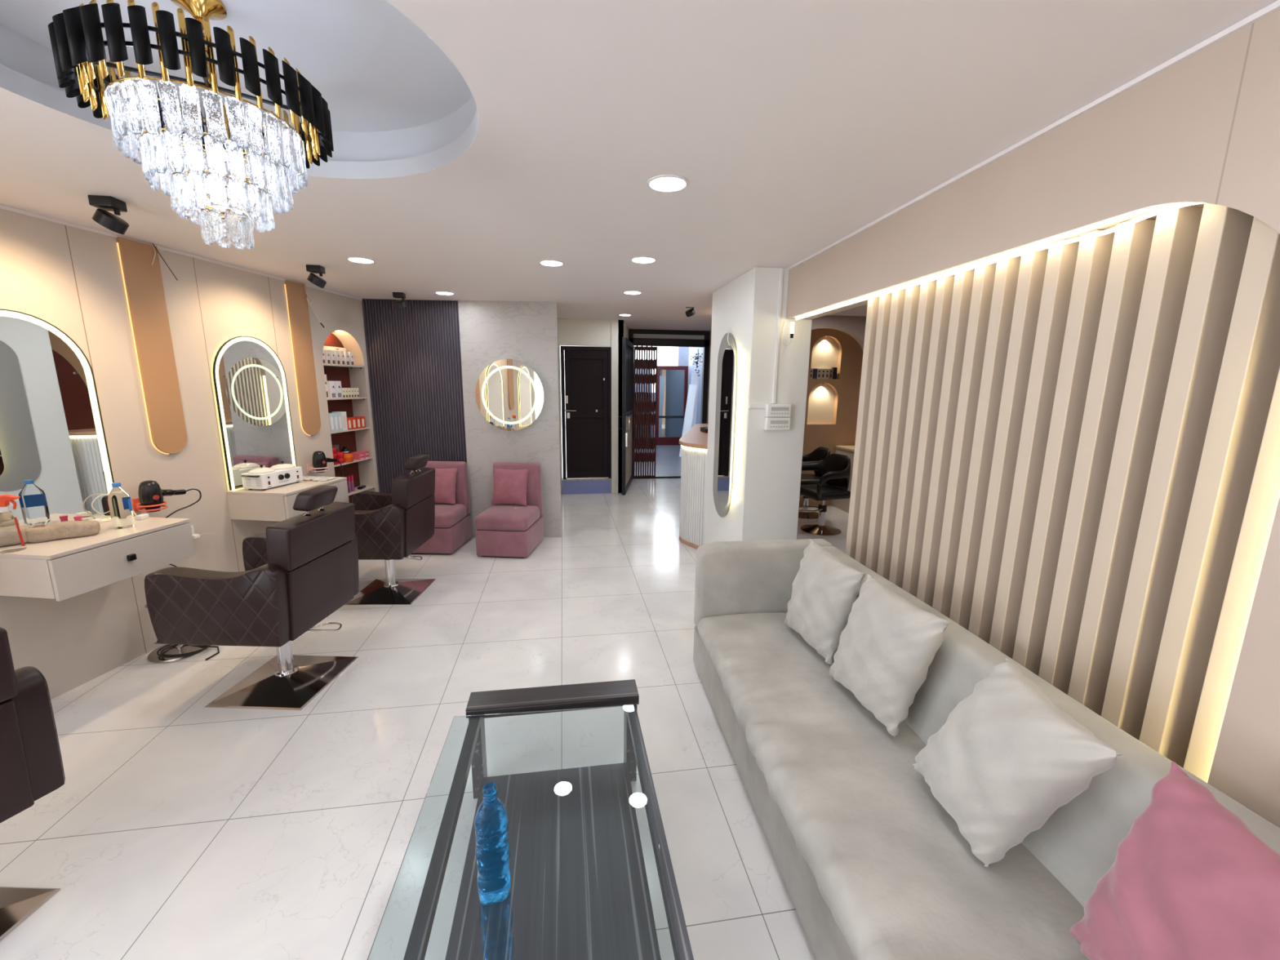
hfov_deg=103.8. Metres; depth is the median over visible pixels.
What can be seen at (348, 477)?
bottle
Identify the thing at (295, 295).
panel
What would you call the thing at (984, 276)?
partition slat
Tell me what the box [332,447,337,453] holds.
jar
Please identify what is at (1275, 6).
trim
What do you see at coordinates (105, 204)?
ceiling spotlight
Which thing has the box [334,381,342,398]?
product box
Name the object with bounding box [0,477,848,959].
floor
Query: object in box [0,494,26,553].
spray bottle
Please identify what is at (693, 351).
wall
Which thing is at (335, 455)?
jar
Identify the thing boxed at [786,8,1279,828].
wall
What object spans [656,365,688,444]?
door
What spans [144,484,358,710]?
chair
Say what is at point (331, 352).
product box
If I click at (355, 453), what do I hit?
product box
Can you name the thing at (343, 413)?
product box
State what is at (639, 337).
door frame
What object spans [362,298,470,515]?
wall
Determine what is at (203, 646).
coiled cord
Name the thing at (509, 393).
round mirror
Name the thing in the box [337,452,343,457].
jar
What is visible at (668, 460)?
floor
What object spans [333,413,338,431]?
product box
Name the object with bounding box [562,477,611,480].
door sill
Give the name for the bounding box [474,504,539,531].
seat cushion
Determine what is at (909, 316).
partition slat
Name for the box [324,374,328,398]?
product box
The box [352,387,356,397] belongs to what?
product box
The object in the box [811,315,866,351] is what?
trim
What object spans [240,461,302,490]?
heater
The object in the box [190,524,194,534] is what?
wall socket
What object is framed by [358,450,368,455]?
product box
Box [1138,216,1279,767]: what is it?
partition slat
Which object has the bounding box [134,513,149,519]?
power adapter
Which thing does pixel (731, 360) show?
light
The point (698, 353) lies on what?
hanging plant
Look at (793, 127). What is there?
ceiling
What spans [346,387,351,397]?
product box
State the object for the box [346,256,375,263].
recessed light
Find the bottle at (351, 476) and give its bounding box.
[350,475,354,491]
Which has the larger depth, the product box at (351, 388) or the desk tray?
the desk tray
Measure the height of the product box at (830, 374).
0.130 m
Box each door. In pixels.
[560,346,611,479]
[617,337,634,494]
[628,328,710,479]
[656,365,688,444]
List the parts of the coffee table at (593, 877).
panel, rail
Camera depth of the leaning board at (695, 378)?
11.65 m
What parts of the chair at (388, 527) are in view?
armrest, plate, armrest, backrest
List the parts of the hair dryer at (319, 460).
motor, handle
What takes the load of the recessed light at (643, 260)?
in the ceiling
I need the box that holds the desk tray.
[700,426,707,432]
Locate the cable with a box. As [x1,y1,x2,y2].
[91,493,137,521]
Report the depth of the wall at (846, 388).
6.65 m
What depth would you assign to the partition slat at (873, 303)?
2.69 m
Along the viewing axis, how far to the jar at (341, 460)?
4.64 m
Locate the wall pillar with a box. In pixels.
[703,266,812,544]
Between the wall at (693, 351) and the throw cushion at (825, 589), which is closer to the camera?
the throw cushion at (825, 589)
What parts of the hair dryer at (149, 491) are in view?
motor, handle, cord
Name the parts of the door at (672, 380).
rail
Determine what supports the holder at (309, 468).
attached to the wall at (69, 278)
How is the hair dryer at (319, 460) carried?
in the holder at (309, 468)
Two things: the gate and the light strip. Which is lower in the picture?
the gate
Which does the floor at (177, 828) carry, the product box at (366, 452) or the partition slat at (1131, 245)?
the partition slat at (1131, 245)
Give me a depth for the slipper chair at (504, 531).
4.67 m
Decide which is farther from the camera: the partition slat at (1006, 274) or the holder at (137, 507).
the holder at (137, 507)
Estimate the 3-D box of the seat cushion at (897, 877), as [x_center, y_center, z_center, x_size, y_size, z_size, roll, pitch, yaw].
[0.783,1.044,1.377,0.656,0.139,2.870,-1,11,-7]
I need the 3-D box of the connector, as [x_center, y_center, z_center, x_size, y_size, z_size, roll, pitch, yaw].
[1.006,-0.996,3.424,0.085,0.159,0.020,-1,11,-9]
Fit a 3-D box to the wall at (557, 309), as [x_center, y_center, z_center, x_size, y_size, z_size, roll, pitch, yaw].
[-1.168,-0.878,6.458,0.255,2.500,1.780,-1,11,-9]
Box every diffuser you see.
[348,257,373,262]
[435,292,452,294]
[541,261,562,266]
[624,291,639,293]
[632,257,654,262]
[649,177,685,191]
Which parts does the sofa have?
armrest, backrest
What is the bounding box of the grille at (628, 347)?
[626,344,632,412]
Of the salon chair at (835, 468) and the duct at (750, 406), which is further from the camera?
the salon chair at (835, 468)
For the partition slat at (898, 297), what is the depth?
2.49 m
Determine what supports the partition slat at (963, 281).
on the floor at (177, 828)
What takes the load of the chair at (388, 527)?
on the floor at (177, 828)
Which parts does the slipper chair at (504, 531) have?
backrest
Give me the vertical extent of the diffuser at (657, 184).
0.002 m
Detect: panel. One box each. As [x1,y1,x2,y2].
[116,236,186,454]
[284,280,320,435]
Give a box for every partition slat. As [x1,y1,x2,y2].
[844,296,879,559]
[854,292,892,565]
[865,288,906,573]
[876,284,920,580]
[888,280,937,588]
[902,275,955,597]
[916,269,974,607]
[932,262,996,617]
[949,256,1021,630]
[968,248,1048,644]
[989,240,1079,658]
[1012,230,1115,675]
[1038,219,1155,694]
[1067,206,1203,715]
[1101,203,1253,739]
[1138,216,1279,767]
[1182,367,1279,782]
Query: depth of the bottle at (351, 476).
4.85 m
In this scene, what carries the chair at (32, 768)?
on the floor at (177, 828)
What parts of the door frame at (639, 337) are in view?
transom panel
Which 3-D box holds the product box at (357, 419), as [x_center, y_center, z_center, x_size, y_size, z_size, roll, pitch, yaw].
[-2.758,-0.556,4.870,0.061,0.112,0.062,2,11,6]
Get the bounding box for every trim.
[0,204,362,300]
[786,0,1279,270]
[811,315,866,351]
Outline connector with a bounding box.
[781,321,794,346]
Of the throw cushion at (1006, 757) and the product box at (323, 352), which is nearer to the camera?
the throw cushion at (1006, 757)
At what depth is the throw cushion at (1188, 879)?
0.88 m
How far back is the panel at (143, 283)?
2.96 m
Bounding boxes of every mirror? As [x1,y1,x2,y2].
[0,309,114,525]
[213,336,297,490]
[475,359,543,431]
[712,328,737,517]
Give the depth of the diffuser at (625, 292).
4.35 m
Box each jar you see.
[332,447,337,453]
[333,453,337,458]
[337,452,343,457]
[337,457,344,463]
[343,453,353,462]
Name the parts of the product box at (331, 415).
label panel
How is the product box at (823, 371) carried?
on the wall at (846, 388)
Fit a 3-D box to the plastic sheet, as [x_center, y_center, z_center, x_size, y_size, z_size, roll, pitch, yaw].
[-2.581,-0.017,3.949,0.348,0.017,0.152,2,11,6]
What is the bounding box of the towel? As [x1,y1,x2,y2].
[25,520,100,542]
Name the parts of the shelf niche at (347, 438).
shelf, shelf, shelf, shelf, shelf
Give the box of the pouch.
[18,524,48,542]
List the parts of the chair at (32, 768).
backrest, plate, armrest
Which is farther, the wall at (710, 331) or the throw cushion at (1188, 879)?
the wall at (710, 331)
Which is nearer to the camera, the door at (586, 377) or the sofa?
the sofa
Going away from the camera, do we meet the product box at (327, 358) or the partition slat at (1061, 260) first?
the partition slat at (1061, 260)
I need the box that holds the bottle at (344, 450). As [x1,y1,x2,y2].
[342,446,348,453]
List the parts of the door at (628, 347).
pull handle, panel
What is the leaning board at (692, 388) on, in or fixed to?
on the floor at (668, 460)
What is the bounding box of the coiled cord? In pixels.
[156,644,219,660]
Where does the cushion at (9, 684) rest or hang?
on the chair at (32, 768)
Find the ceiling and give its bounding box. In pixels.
[0,0,1277,330]
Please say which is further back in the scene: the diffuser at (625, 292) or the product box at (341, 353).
the product box at (341, 353)
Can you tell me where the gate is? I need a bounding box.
[633,345,657,477]
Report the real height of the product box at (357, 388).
0.092 m
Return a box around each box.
[322,349,325,364]
[324,349,330,364]
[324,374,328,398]
[327,381,336,398]
[328,413,334,432]
[329,350,335,364]
[332,411,347,431]
[332,412,342,431]
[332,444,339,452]
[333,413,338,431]
[334,351,340,364]
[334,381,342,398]
[339,351,345,364]
[341,387,345,398]
[343,351,349,365]
[344,387,347,397]
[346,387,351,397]
[346,417,352,430]
[347,417,356,429]
[348,351,354,365]
[350,387,353,397]
[350,451,364,456]
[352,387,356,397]
[352,455,364,459]
[354,416,361,428]
[355,387,359,397]
[358,416,365,428]
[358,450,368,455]
[764,404,791,430]
[809,368,813,378]
[812,368,817,378]
[816,368,821,378]
[820,368,825,378]
[824,368,829,378]
[828,368,833,378]
[831,367,837,378]
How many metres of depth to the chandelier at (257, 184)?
1.24 m
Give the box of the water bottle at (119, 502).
[107,482,135,528]
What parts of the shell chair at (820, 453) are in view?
seat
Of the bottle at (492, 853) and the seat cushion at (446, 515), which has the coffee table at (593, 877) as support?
the bottle at (492, 853)
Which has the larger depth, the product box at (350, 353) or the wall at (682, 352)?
the wall at (682, 352)
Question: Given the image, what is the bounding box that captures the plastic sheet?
[302,475,337,480]
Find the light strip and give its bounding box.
[795,202,1204,319]
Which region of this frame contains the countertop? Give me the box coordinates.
[679,423,707,448]
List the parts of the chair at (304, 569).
armrest, plate, armrest, backrest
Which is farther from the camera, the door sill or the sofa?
the door sill
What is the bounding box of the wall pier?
[457,300,561,537]
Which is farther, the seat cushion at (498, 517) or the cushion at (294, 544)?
the seat cushion at (498, 517)
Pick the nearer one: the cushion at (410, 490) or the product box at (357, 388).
the cushion at (410, 490)
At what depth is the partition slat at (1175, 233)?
1.39 m
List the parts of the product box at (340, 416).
label panel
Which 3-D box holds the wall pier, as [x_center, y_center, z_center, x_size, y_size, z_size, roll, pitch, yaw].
[-1.333,-0.661,5.303,0.945,2.500,0.555,-1,11,-9]
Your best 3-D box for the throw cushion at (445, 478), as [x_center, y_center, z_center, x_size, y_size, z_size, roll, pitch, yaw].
[-2.008,0.059,5.004,0.365,0.355,0.161,1,11,1]
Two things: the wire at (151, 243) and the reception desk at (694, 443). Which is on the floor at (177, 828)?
the reception desk at (694, 443)
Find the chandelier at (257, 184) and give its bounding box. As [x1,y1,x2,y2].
[48,0,333,249]
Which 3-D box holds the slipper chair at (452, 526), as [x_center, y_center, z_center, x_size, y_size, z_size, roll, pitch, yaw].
[-2.005,0.258,4.925,0.500,0.822,0.547,1,11,1]
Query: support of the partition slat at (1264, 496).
on the floor at (177, 828)
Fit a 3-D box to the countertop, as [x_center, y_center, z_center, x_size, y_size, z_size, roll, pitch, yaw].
[0.735,-0.555,6.032,0.625,0.040,2.825,1,11,1]
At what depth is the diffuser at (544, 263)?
3.32 m
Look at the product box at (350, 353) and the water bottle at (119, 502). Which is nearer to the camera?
the water bottle at (119, 502)
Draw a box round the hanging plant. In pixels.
[691,350,702,376]
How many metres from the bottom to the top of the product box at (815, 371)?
0.130 m
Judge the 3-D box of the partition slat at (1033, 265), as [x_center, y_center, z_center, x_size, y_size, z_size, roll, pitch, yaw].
[1.356,0.237,1.887,0.123,2.058,0.050,-1,11,-7]
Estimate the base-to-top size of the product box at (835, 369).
0.150 m
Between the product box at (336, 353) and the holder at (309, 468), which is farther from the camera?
the product box at (336, 353)
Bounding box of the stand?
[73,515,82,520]
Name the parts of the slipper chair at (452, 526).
backrest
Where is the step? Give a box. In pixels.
[562,480,610,494]
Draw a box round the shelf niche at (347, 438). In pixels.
[323,333,374,502]
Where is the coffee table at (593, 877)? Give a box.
[367,679,693,959]
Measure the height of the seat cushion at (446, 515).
0.148 m
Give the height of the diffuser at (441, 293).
0.002 m
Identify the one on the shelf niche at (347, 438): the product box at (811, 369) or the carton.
the carton
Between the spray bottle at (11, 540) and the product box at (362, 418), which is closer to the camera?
the spray bottle at (11, 540)
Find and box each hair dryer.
[137,480,201,517]
[312,450,344,477]
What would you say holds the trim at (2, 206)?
attached to the wall at (69, 278)
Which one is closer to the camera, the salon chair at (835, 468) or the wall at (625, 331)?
the salon chair at (835, 468)
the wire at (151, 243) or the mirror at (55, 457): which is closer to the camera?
the mirror at (55, 457)
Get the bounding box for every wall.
[0,208,379,699]
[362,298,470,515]
[556,309,561,502]
[557,318,623,493]
[617,320,628,493]
[633,346,688,438]
[688,346,702,424]
[706,330,711,423]
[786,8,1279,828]
[799,328,862,506]
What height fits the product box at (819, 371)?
0.130 m
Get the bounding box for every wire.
[151,243,155,265]
[152,243,177,280]
[304,283,324,328]
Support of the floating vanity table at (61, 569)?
attached to the wall at (69, 278)
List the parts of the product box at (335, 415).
label panel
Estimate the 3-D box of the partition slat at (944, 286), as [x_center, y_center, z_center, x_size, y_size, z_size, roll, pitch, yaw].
[1.304,0.161,2.285,0.123,2.058,0.050,-1,11,-7]
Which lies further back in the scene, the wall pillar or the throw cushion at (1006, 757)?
the wall pillar
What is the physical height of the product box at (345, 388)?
0.092 m
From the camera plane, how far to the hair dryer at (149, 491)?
2.88 m
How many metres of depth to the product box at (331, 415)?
4.49 m
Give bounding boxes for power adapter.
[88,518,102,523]
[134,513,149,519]
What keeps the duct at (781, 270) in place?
attached to the wall pillar
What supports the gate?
attached to the door frame at (639, 337)
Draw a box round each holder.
[131,497,168,511]
[306,463,328,472]
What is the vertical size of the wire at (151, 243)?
0.130 m
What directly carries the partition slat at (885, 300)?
on the floor at (177, 828)
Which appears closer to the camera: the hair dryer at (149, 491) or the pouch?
the pouch
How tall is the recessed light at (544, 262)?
0.006 m
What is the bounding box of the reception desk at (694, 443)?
[679,423,707,549]
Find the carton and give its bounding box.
[323,346,346,351]
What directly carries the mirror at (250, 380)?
attached to the wall at (69, 278)
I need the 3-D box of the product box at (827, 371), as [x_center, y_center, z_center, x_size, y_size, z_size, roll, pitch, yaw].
[2.445,-1.393,6.592,0.048,0.130,0.061,-1,11,-9]
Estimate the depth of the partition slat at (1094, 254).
1.59 m
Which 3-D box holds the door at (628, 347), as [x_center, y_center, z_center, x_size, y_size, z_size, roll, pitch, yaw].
[-0.182,-1.004,7.812,0.167,2.238,1.314,1,11,4]
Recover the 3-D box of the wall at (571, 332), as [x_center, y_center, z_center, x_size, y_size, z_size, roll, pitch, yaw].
[-0.841,-1.043,7.348,1.175,2.500,0.230,-1,11,-9]
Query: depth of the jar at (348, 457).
4.72 m
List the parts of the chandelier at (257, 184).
ring frame, tier frame, chain, bulb, tier frame, tier frame, tier frame, bulb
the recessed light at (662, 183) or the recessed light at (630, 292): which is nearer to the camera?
the recessed light at (662, 183)
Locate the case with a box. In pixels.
[357,485,365,489]
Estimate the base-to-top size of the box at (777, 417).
0.183 m
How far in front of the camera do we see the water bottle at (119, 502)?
2.57 m
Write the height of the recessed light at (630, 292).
0.006 m
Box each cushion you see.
[0,626,18,702]
[266,501,355,571]
[391,466,435,508]
[434,467,457,504]
[434,502,466,528]
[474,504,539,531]
[491,468,528,506]
[697,612,1089,959]
[784,538,865,664]
[828,573,951,736]
[911,657,1123,867]
[1069,761,1279,959]
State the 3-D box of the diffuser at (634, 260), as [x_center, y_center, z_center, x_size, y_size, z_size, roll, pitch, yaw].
[0.023,-1.410,3.215,0.141,0.002,0.141,-1,11,-9]
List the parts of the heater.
handle, pot lid, pot lid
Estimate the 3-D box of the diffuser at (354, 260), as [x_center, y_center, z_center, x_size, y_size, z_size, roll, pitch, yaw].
[-1.831,-1.443,3.292,0.141,0.002,0.141,-1,11,-9]
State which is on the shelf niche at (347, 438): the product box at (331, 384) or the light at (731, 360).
the product box at (331, 384)
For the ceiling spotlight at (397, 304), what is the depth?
4.47 m
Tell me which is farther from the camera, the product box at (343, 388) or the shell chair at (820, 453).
the shell chair at (820, 453)
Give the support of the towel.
on the floating vanity table at (61, 569)
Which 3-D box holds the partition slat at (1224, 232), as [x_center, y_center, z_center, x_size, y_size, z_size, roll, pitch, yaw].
[1.421,0.332,1.389,0.123,2.058,0.050,-1,11,-7]
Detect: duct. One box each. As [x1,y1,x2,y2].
[748,404,765,408]
[772,267,783,403]
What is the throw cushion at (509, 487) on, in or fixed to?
on the slipper chair at (504, 531)
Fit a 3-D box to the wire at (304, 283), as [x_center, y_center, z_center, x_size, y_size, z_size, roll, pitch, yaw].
[-2.711,-1.447,4.170,0.037,0.337,0.140,3,11,14]
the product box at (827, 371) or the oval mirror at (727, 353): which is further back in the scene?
the product box at (827, 371)
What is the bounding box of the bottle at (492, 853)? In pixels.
[474,782,510,905]
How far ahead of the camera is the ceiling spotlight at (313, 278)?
3.46 m
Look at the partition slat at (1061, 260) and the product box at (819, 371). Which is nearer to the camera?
the partition slat at (1061, 260)
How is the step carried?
on the floor at (177, 828)
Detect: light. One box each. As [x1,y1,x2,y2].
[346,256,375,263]
[434,291,454,294]
[538,259,564,266]
[622,290,641,294]
[631,256,656,263]
[646,174,688,191]
[728,357,735,497]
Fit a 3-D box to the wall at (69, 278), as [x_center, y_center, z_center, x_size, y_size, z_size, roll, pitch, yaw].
[-3.275,0.309,0.381,0.166,2.390,9.760,2,11,6]
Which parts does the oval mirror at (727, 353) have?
glass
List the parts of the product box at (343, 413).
label panel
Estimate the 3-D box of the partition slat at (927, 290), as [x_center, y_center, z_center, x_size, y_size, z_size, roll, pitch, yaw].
[1.292,0.142,2.385,0.123,2.058,0.050,-1,11,-7]
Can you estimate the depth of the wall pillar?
3.65 m
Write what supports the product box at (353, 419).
on the shelf niche at (347, 438)
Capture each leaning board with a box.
[679,384,697,456]
[690,373,699,428]
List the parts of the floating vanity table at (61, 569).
handle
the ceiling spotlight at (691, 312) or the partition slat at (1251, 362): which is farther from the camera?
the ceiling spotlight at (691, 312)
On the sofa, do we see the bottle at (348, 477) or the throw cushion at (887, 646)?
the throw cushion at (887, 646)
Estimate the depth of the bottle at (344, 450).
4.80 m
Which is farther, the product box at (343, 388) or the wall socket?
the product box at (343, 388)
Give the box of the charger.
[191,532,214,538]
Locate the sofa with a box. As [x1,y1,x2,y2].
[693,538,1279,959]
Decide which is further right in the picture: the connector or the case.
the connector
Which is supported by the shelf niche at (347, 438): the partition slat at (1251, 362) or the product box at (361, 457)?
the product box at (361, 457)
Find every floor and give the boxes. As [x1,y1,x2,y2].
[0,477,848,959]
[634,444,681,475]
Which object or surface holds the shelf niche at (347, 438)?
attached to the wall at (69, 278)
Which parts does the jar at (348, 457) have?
lid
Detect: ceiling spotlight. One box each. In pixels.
[88,195,128,234]
[306,264,326,288]
[392,292,406,307]
[684,306,695,316]
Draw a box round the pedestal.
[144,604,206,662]
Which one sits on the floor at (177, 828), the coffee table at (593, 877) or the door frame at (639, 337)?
the coffee table at (593, 877)
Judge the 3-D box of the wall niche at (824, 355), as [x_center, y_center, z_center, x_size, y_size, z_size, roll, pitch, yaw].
[2.405,-1.313,6.639,0.408,1.133,0.001,-1,11,-9]
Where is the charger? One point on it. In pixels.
(194, 535)
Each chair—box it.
[0,626,65,941]
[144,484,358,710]
[343,453,435,605]
[412,461,471,554]
[474,462,543,557]
[798,446,830,519]
[798,453,850,535]
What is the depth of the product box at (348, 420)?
4.74 m
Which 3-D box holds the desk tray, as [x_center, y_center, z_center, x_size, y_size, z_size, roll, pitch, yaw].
[0.875,-0.603,6.045,0.240,0.050,0.240,-1,11,-9]
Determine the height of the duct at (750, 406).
0.025 m
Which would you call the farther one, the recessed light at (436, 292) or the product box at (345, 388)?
the product box at (345, 388)
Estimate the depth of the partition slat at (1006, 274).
1.89 m
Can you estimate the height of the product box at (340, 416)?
0.165 m
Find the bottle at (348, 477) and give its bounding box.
[346,475,351,492]
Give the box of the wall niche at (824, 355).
[807,336,838,423]
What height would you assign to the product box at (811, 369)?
0.130 m

